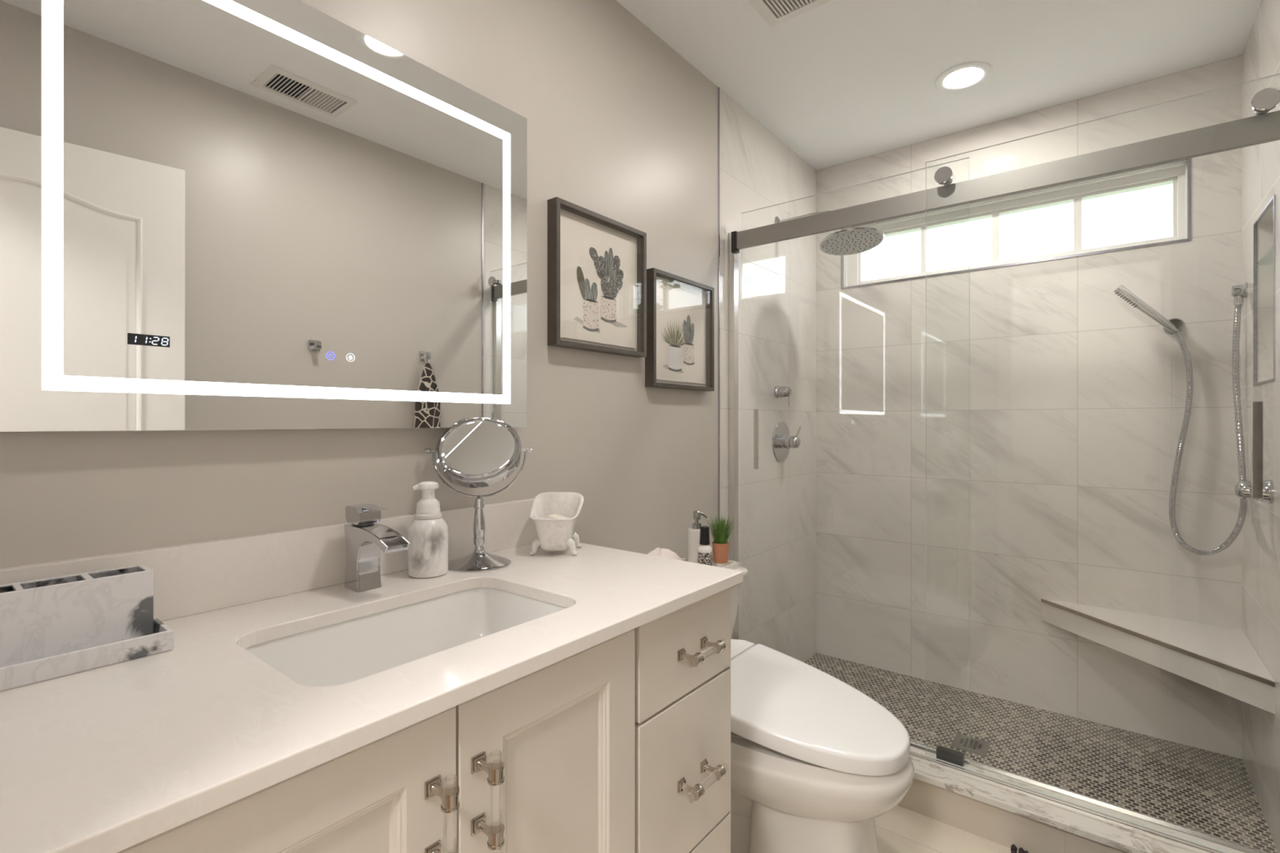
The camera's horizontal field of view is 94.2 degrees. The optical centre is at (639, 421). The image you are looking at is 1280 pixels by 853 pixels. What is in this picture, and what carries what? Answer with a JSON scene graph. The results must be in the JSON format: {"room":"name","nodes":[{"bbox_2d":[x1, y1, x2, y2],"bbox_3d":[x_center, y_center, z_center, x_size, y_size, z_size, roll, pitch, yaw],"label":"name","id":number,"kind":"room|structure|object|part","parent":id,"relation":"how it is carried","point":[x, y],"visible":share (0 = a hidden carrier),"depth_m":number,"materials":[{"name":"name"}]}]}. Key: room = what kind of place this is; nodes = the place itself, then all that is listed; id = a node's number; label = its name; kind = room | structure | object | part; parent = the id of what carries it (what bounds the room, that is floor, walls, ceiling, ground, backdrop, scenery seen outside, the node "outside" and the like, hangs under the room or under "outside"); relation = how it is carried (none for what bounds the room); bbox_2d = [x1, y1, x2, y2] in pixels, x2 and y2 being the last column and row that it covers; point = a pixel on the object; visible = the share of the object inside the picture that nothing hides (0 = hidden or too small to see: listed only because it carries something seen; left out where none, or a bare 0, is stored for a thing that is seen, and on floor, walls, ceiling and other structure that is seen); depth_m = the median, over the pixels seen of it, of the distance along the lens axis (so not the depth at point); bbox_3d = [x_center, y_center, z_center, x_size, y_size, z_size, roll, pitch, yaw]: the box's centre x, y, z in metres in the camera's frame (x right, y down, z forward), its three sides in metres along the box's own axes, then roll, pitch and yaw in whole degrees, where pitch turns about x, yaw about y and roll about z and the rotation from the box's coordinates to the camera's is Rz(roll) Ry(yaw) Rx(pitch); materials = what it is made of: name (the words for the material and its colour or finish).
{"room":"bathroom","nodes":[
{"label":"bathroom","id":0,"kind":"room"},
{"bbox_2d":[0,0,816,662],"bbox_3d":[-0.133,-0.041,1.796,0.100,2.460,3.168,0,0,38],"label":"wall","id":1,"kind":"structure","parent":0,"point":[622,127],"depth_m":1.72,"materials":[{"name":"beige paint"}]},
{"bbox_2d":[0,0,527,431],"bbox_3d":[-0.577,-0.370,1.128,0.036,0.766,0.913,0,0,38],"label":"led mirror","id":2,"kind":"object","parent":1,"relation":"attached to","point":[215,215],"visible":1,"depth_m":0.99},
{"bbox_2d":[0,497,537,621],"bbox_3d":[-0.617,0.253,1.090,0.020,0.112,1.254,0,0,38],"label":"backsplash","id":3,"kind":"structure","parent":1,"relation":"attached to","point":[200,577],"depth_m":1.03,"materials":[{"name":"beige stone"}]},
{"bbox_2d":[547,196,646,357],"bbox_3d":[-0.112,-0.395,1.713,0.036,0.386,0.383,0,0,38],"label":"framed print","id":4,"kind":"object","parent":1,"relation":"attached to","point":[597,263],"visible":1,"depth_m":1.70,"materials":[{"name":"white paper"}]},
{"bbox_2d":[644,267,714,391],"bbox_3d":[0.143,-0.300,2.035,0.036,0.376,0.366,0,0,38],"label":"framed print","id":5,"kind":"object","parent":1,"relation":"attached to","point":[680,311],"visible":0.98,"depth_m":2.03,"materials":[{"name":"white paper"}]},
{"bbox_2d":[718,87,719,519],"bbox_3d":[0.262,-0.051,2.290,0.104,2.440,0.008,0,0,38],"label":"trim","id":6,"kind":"structure","parent":1,"relation":"attached to","point":[718,87],"depth_m":2.26,"materials":[{"name":"silver metal"}]},
{"bbox_2d":[728,232,737,639],"bbox_3d":[0.365,0.154,2.321,0.026,1.780,0.034,0,0,38],"label":"door frame","id":7,"kind":"structure","parent":1,"relation":"attached to","point":[732,258],"depth_m":2.31,"materials":[{"name":"metal"}]},
{"bbox_2d":[773,386,791,405],"bbox_3d":[0.637,-0.115,2.632,0.067,0.090,0.054,0,0,38],"label":"shower diverter valve","id":8,"kind":"object","parent":1,"relation":"attached to","point":[780,391],"visible":1,"depth_m":2.62,"materials":[{"name":"silver metal"}]},
{"bbox_3d":[0.642,-0.133,2.627,0.054,0.052,0.052,0,0,38],"label":"knob","id":9,"kind":"part","parent":8,"relation":"part of","materials":[{"name":"silver metal"}]},
{"bbox_2d":[772,421,801,462],"bbox_3d":[0.673,0.090,2.658,0.092,0.182,0.182,0,0,38],"label":"valve","id":10,"kind":"object","parent":1,"relation":"attached to","point":[782,441],"visible":1,"depth_m":2.65,"materials":[{"name":"silver metal"}]},
{"bbox_3d":[0.639,0.090,2.684,0.005,0.182,0.182,0,0,38],"label":"round plate","id":11,"kind":"part","parent":10,"relation":"part of","materials":[{"name":"silver metal"}]},
{"bbox_3d":[0.674,0.090,2.657,0.083,0.060,0.060,0,0,38],"label":"knob","id":12,"kind":"part","parent":10,"relation":"part of","materials":[{"name":"silver metal"}]},
{"bbox_3d":[0.702,0.050,2.643,0.031,0.061,0.009,0,0,6],"label":"lever","id":13,"kind":"part","parent":10,"relation":"part of","materials":[{"name":"silver metal"}]},
{"bbox_2d":[773,210,884,255],"bbox_3d":[0.790,-0.816,2.510,0.458,0.197,0.255,0,0,38],"label":"shower","id":14,"kind":"object","parent":1,"relation":"attached to","point":[855,240],"visible":0.97,"depth_m":2.44,"materials":[{"name":"silver metal"}]},
{"bbox_3d":[0.745,-0.836,2.548,0.330,0.119,0.020,0,0,38],"label":"arm","id":15,"kind":"part","parent":14,"relation":"part of","materials":[{"name":"silver metal"}]},
{"bbox_3d":[0.869,-0.737,2.446,0.240,0.035,0.240,0,0,38],"label":"spray plate","id":16,"kind":"part","parent":14,"relation":"part of","materials":[{"name":"silver metal"}]},
{"bbox_2d":[616,0,1261,170],"bbox_3d":[0.546,-1.321,1.346,1.724,0.100,3.308,0,0,38],"label":"ceiling","id":17,"kind":"structure","parent":0,"point":[837,82],"depth_m":2.05,"materials":[{"name":"white paint"}]},
{"bbox_2d":[747,0,831,26],"bbox_3d":[0.444,-1.263,1.706,0.285,0.016,0.285,0,0,38],"label":"exhaust fan","id":18,"kind":"object","parent":17,"relation":"attached to","point":[775,12],"visible":1,"depth_m":1.81,"materials":[{"name":"white paint"}]},
{"bbox_2d":[934,61,992,92],"bbox_3d":[1.190,-1.268,2.189,0.188,0.007,0.188,0,0,38],"label":"recessed light","id":19,"kind":"object","parent":17,"relation":"in","point":[965,76],"visible":1,"depth_m":2.18,"materials":[{"name":"white paint"}]},
{"bbox_2d":[874,805,1018,852],"bbox_3d":[0.224,1.219,0.940,1.724,0.100,2.070,0,0,38],"label":"floor","id":20,"kind":"structure","parent":0,"point":[900,829],"depth_m":1.67,"materials":[{"name":"tile"}]},
{"bbox_2d":[116,586,730,852],"bbox_3d":[-0.394,0.750,0.902,0.599,0.838,1.238,0,0,38],"label":"vanity cabinet","id":21,"kind":"object","parent":20,"relation":"on","point":[620,744],"visible":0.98,"depth_m":0.84,"materials":[{"name":"beige paint"}]},
{"bbox_3d":[-0.348,0.708,0.569,0.020,0.733,0.386,0,0,38],"label":"cabinet door","id":22,"kind":"part","parent":21,"relation":"part of","materials":[{"name":"beige paint"}]},
{"bbox_2d":[0,542,742,852],"bbox_3d":[-0.400,0.320,0.917,0.574,0.021,1.255,0,0,38],"label":"countertop","id":23,"kind":"structure","parent":21,"relation":"on","point":[116,757],"depth_m":0.66,"materials":[{"name":"beige stone"}]},
{"bbox_2d":[0,564,173,691],"bbox_3d":[-0.775,0.259,0.729,0.131,0.101,0.298,0,0,38],"label":"organizer","id":24,"kind":"object","parent":23,"relation":"on","point":[56,627],"visible":1,"depth_m":0.76,"materials":[{"name":"white stone"}]},
{"bbox_2d":[0,616,173,691],"bbox_3d":[-0.775,0.295,0.729,0.131,0.027,0.298,0,0,38],"label":"tray","id":25,"kind":"object","parent":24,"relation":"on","point":[29,661],"depth_m":0.75,"materials":[{"name":"white stone"}]},
{"bbox_2d":[344,503,409,592],"bbox_3d":[-0.479,0.232,1.079,0.152,0.154,0.044,0,0,38],"label":"faucet","id":26,"kind":"object","parent":23,"relation":"on","point":[365,539],"visible":1,"depth_m":1.09,"materials":[{"name":"silver metal"}]},
{"bbox_3d":[-0.498,0.174,1.094,0.100,0.036,0.042,0,0,38],"label":"lever","id":27,"kind":"part","parent":26,"relation":"part of","materials":[{"name":"silver metal"}]},
{"bbox_2d":[244,587,566,687],"bbox_3d":[-0.342,0.402,0.939,0.330,0.141,0.489,0,0,38],"label":"sink","id":28,"kind":"object","parent":23,"relation":"in","point":[347,651],"visible":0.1,"depth_m":1.04,"materials":[{"name":"white ceramic"}]},
{"bbox_2d":[408,481,448,577],"bbox_3d":[-0.430,0.215,1.207,0.077,0.188,0.077,0,0,38],"label":"soap bottle","id":29,"kind":"object","parent":23,"relation":"on","point":[428,533],"visible":1,"depth_m":1.18,"materials":[{"name":"white ceramic"}]},
{"bbox_2d":[424,417,532,572],"bbox_3d":[-0.348,0.150,1.285,0.167,0.319,0.167,0,0,38],"label":"makeup mirror","id":30,"kind":"object","parent":23,"relation":"on","point":[474,452],"visible":1,"depth_m":1.27,"materials":[{"name":"silver metal"}]},
{"bbox_3d":[-0.348,0.219,1.285,0.026,0.120,0.026,0,0,38],"label":"stem","id":31,"kind":"part","parent":30,"relation":"part of","materials":[{"name":"silver metal"}]},
{"bbox_2d":[529,492,583,555],"bbox_3d":[-0.199,0.242,1.416,0.124,0.133,0.146,0,0,0],"label":"dish","id":32,"kind":"object","parent":23,"relation":"on","point":[553,534],"visible":1,"depth_m":1.38,"materials":[{"name":"white ceramic"}]},
{"bbox_2d":[546,514,576,521],"bbox_3d":[-0.188,0.232,1.428,0.064,0.013,0.032,0,0,29],"label":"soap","id":33,"kind":"object","parent":32,"relation":"in","point":[553,516],"visible":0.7,"depth_m":1.43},
{"bbox_3d":[-0.223,0.460,0.673,0.046,0.124,0.020,0,0,38],"label":"handle","id":34,"kind":"part","parent":21,"relation":"part of","materials":[{"name":"clear glass"}]},
{"bbox_3d":[-0.183,0.460,0.723,0.046,0.124,0.020,0,0,38],"label":"handle","id":35,"kind":"part","parent":21,"relation":"part of","materials":[{"name":"clear glass"}]},
{"bbox_3d":[-0.120,0.708,0.855,0.020,0.733,0.338,0,0,38],"label":"cabinet door","id":36,"kind":"part","parent":21,"relation":"part of","materials":[{"name":"beige paint"}]},
{"bbox_3d":[0.086,0.656,1.115,0.020,0.294,0.303,0,0,38],"label":"drawer","id":37,"kind":"part","parent":21,"relation":"part of","materials":[{"name":"beige paint"}]},
{"bbox_3d":[0.086,0.420,1.115,0.020,0.168,0.303,0,0,38],"label":"drawer","id":38,"kind":"part","parent":21,"relation":"part of","materials":[{"name":"beige paint"}]},
{"bbox_3d":[0.115,0.661,1.099,0.046,0.020,0.124,0,0,38],"label":"handle","id":39,"kind":"part","parent":21,"relation":"part of","materials":[{"name":"clear glass"}]},
{"bbox_3d":[0.115,0.424,1.099,0.046,0.020,0.124,0,0,38],"label":"handle","id":40,"kind":"part","parent":21,"relation":"part of","materials":[{"name":"silver metal"}]},
{"bbox_3d":[0.086,0.941,1.115,0.020,0.266,0.303,0,0,38],"label":"drawer","id":41,"kind":"part","parent":21,"relation":"part of","materials":[{"name":"beige paint"}]},
{"bbox_2d":[680,557,914,852],"bbox_3d":[0.311,0.816,1.605,0.793,0.706,0.504,0,0,38],"label":"toilet","id":42,"kind":"object","parent":20,"relation":"on","point":[815,759],"visible":0.54,"depth_m":1.40,"materials":[{"name":"white ceramic"}]},
{"bbox_2d":[648,547,680,559],"bbox_3d":[0.058,0.414,1.714,0.118,0.099,0.194,0,0,38],"label":"washcloth","id":43,"kind":"object","parent":42,"relation":"on","point":[664,553],"visible":0.27,"depth_m":1.70,"materials":[{"name":"white fabric"}]},
{"bbox_2d":[680,557,738,569],"bbox_3d":[0.190,0.453,1.856,0.161,0.020,0.193,0,0,38],"label":"tray","id":44,"kind":"object","parent":42,"relation":"on","point":[732,565],"visible":0.21,"depth_m":1.87,"materials":[{"name":"white ceramic"}]},
{"bbox_2d":[687,510,706,563],"bbox_3d":[0.184,0.372,1.909,0.060,0.175,0.065,0,0,38],"label":"dispenser","id":45,"kind":"object","parent":44,"relation":"on","point":[693,533],"visible":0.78,"depth_m":1.89,"materials":[{"name":"white ceramic"}]},
{"bbox_2d":[687,527,700,563],"bbox_3d":[0.182,0.401,1.907,0.060,0.117,0.060,0,0,38],"label":"bottle","id":46,"kind":"object","parent":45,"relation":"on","point":[693,533],"depth_m":1.88,"materials":[{"name":"white ceramic"}]},
{"bbox_2d":[697,525,712,565],"bbox_3d":[0.196,0.389,1.804,0.045,0.141,0.045,0,0,38],"label":"bottle","id":47,"kind":"object","parent":44,"relation":"on","point":[704,553],"visible":0.73,"depth_m":1.79,"materials":[{"name":"glass"}]},
{"bbox_2d":[706,512,742,567],"bbox_3d":[0.277,0.373,1.864,0.170,0.172,0.126,0,0,9],"label":"potted grass","id":48,"kind":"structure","parent":44,"relation":"on","point":[720,544],"depth_m":1.85,"materials":[{"name":"ceramic"}]},
{"bbox_2d":[711,541,728,567],"bbox_3d":[0.254,0.419,1.870,0.053,0.080,0.053,0,0,38],"label":"pot","id":49,"kind":"object","parent":48,"relation":"on","point":[720,548],"depth_m":1.85,"materials":[{"name":"orange ceramic"}]},
{"bbox_3d":[0.099,0.485,1.773,0.253,0.044,0.504,0,0,38],"label":"tank lid","id":50,"kind":"part","parent":42,"relation":"part of","materials":[{"name":"white ceramic"}]},
{"bbox_3d":[0.092,0.643,1.778,0.234,0.281,0.476,0,0,38],"label":"tank","id":51,"kind":"part","parent":42,"relation":"part of","materials":[{"name":"white ceramic"}]},
{"bbox_3d":[0.423,0.732,1.516,0.486,0.107,0.420,0,0,38],"label":"seat lid","id":52,"kind":"part","parent":42,"relation":"part of","materials":[{"name":"white plastic"}]},
{"bbox_3d":[0.395,0.873,1.538,0.578,0.192,0.394,0,0,38],"label":"bowl","id":53,"kind":"part","parent":42,"relation":"part of","materials":[{"name":"white ceramic"}]},
{"bbox_2d":[1010,844,1028,852],"bbox_3d":[1.001,1.155,1.244,0.458,0.032,0.596,0,0,38],"label":"bath mat","id":54,"kind":"object","parent":20,"relation":"on","point":[1013,848],"visible":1,"depth_m":1.60,"materials":[{"name":"black fabric"}]},
{"bbox_2d":[816,54,1242,759],"bbox_3d":[1.531,-0.041,2.587,1.724,2.460,0.140,0,0,38],"label":"wall","id":55,"kind":"structure","parent":0,"point":[1077,396],"depth_m":2.43,"materials":[{"name":"tile"}]},
{"bbox_2d":[844,161,1186,286],"bbox_3d":[1.533,-0.804,2.591,1.251,0.289,0.090,0,0,38],"label":"window","id":56,"kind":"structure","parent":55,"relation":"in","point":[1175,175],"depth_m":2.47,"materials":[{"name":"white paint"}]},
{"bbox_2d":[840,158,1191,289],"bbox_3d":[1.489,-0.804,2.536,1.267,0.305,0.015,0,0,38],"label":"trim","id":57,"kind":"structure","parent":55,"relation":"attached to","point":[1188,160],"depth_m":2.38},
{"bbox_2d":[1040,598,1275,714],"bbox_3d":[1.691,0.762,2.027,0.578,0.090,0.537,0,0,38],"label":"bench","id":58,"kind":"object","parent":55,"relation":"attached to","point":[1223,660],"visible":1,"depth_m":1.97,"materials":[{"name":"stone"}]},
{"bbox_2d":[1113,284,1247,555],"bbox_3d":[1.904,-0.016,2.114,0.346,0.972,0.138,0,0,38],"label":"shower","id":59,"kind":"object","parent":55,"relation":"attached to","point":[1175,326],"visible":0.94,"depth_m":2.10,"materials":[{"name":"silver metal"}]},
{"bbox_2d":[804,653,1278,852],"bbox_3d":[1.218,1.219,2.192,1.524,0.100,0.868,0,0,38],"label":"floor","id":60,"kind":"structure","parent":0,"point":[1208,793],"depth_m":2.09,"materials":[{"name":"tile"}]},
{"bbox_2d":[951,733,990,756],"bbox_3d":[1.196,1.167,2.150,0.110,0.004,0.110,0,0,38],"label":"shower drain","id":61,"kind":"object","parent":60,"relation":"on","point":[977,746],"visible":0.95,"depth_m":2.14,"materials":[{"name":"metal"}]},
{"bbox_2d":[897,746,1244,852],"bbox_3d":[0.905,1.103,1.798,1.522,0.131,0.154,0,0,38],"label":"shower curb","id":62,"kind":"object","parent":60,"relation":"on","point":[1005,815],"visible":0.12,"depth_m":1.63,"materials":[{"name":"stone"}]},
{"bbox_2d":[936,745,964,766],"bbox_3d":[0.947,1.020,1.813,0.074,0.033,0.029,0,0,38],"label":"guide","id":63,"kind":"object","parent":62,"relation":"on","point":[957,757],"visible":1,"depth_m":1.80,"materials":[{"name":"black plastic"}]},
{"bbox_2d":[910,741,1264,852],"bbox_3d":[0.929,1.034,1.828,1.520,0.007,0.066,0,0,38],"label":"track","id":64,"kind":"object","parent":62,"relation":"on","point":[1158,822],"visible":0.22,"depth_m":1.59,"materials":[{"name":"metal"}]},
{"bbox_2d":[1242,0,1279,852],"bbox_3d":[1.829,-0.041,1.656,0.100,2.460,0.948,0,0,38],"label":"wall","id":65,"kind":"structure","parent":0,"point":[1261,51],"depth_m":1.81,"materials":[{"name":"tile"}]},
{"bbox_2d":[731,110,1279,253],"bbox_3d":[0.933,-0.686,1.824,1.476,0.082,0.034,0,0,38],"label":"rail","id":66,"kind":"object","parent":65,"relation":"attached to","point":[1265,127],"visible":1,"depth_m":1.67,"materials":[{"name":"metal"}]},
{"bbox_2d":[741,73,1279,852],"bbox_3d":[0.939,0.114,1.822,1.437,1.833,0.115,0,0,38],"label":"door","id":67,"kind":"structure","parent":66,"relation":"hanging from","point":[1264,100],"depth_m":1.69,"materials":[{"name":"glass"}]},
{"bbox_3d":[0.441,0.065,2.237,0.018,0.224,0.020,0,0,38],"label":"handle","id":68,"kind":"part","parent":67,"relation":"part of","materials":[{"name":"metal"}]},
{"bbox_3d":[0.914,-0.738,1.786,0.049,0.049,0.028,0,0,38],"label":"roller knob","id":69,"kind":"part","parent":67,"relation":"part of","materials":[{"name":"silver metal"}]},
{"bbox_3d":[1.431,0.065,1.380,0.018,0.224,0.029,0,0,38],"label":"handle","id":70,"kind":"part","parent":67,"relation":"part of","materials":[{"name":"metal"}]},
{"bbox_3d":[1.440,-0.738,1.368,0.049,0.049,0.028,0,0,38],"label":"roller knob","id":71,"kind":"part","parent":67,"relation":"part of","materials":[{"name":"silver metal"}]},
{"bbox_2d":[1231,282,1248,306],"bbox_3d":[2.014,-0.430,1.999,0.037,0.074,0.052,0,0,38],"label":"outlet","id":72,"kind":"object","parent":65,"relation":"attached to","point":[1238,292],"visible":1,"depth_m":1.99,"materials":[{"name":"silver metal"}]},
{"bbox_2d":[1234,479,1274,517],"bbox_3d":[1.752,0.219,1.699,0.075,0.111,0.068,0,0,38],"label":"valve","id":73,"kind":"object","parent":65,"relation":"attached to","point":[1242,490],"visible":0.77,"depth_m":1.69,"materials":[{"name":"silver metal"}]},
{"bbox_3d":[1.736,0.246,1.713,0.009,0.055,0.011,0,0,38],"label":"lever","id":74,"kind":"part","parent":73,"relation":"part of","materials":[{"name":"silver metal"}]},
{"bbox_3d":[1.744,0.197,1.705,0.055,0.054,0.054,0,0,38],"label":"knob","id":75,"kind":"part","parent":73,"relation":"part of","materials":[{"name":"silver metal"}]},
{"bbox_2d":[1253,194,1275,386],"bbox_3d":[1.847,-0.370,1.757,0.009,0.514,0.307,0,0,38],"label":"trim","id":76,"kind":"structure","parent":65,"relation":"attached to","point":[1272,201],"depth_m":1.87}
]}

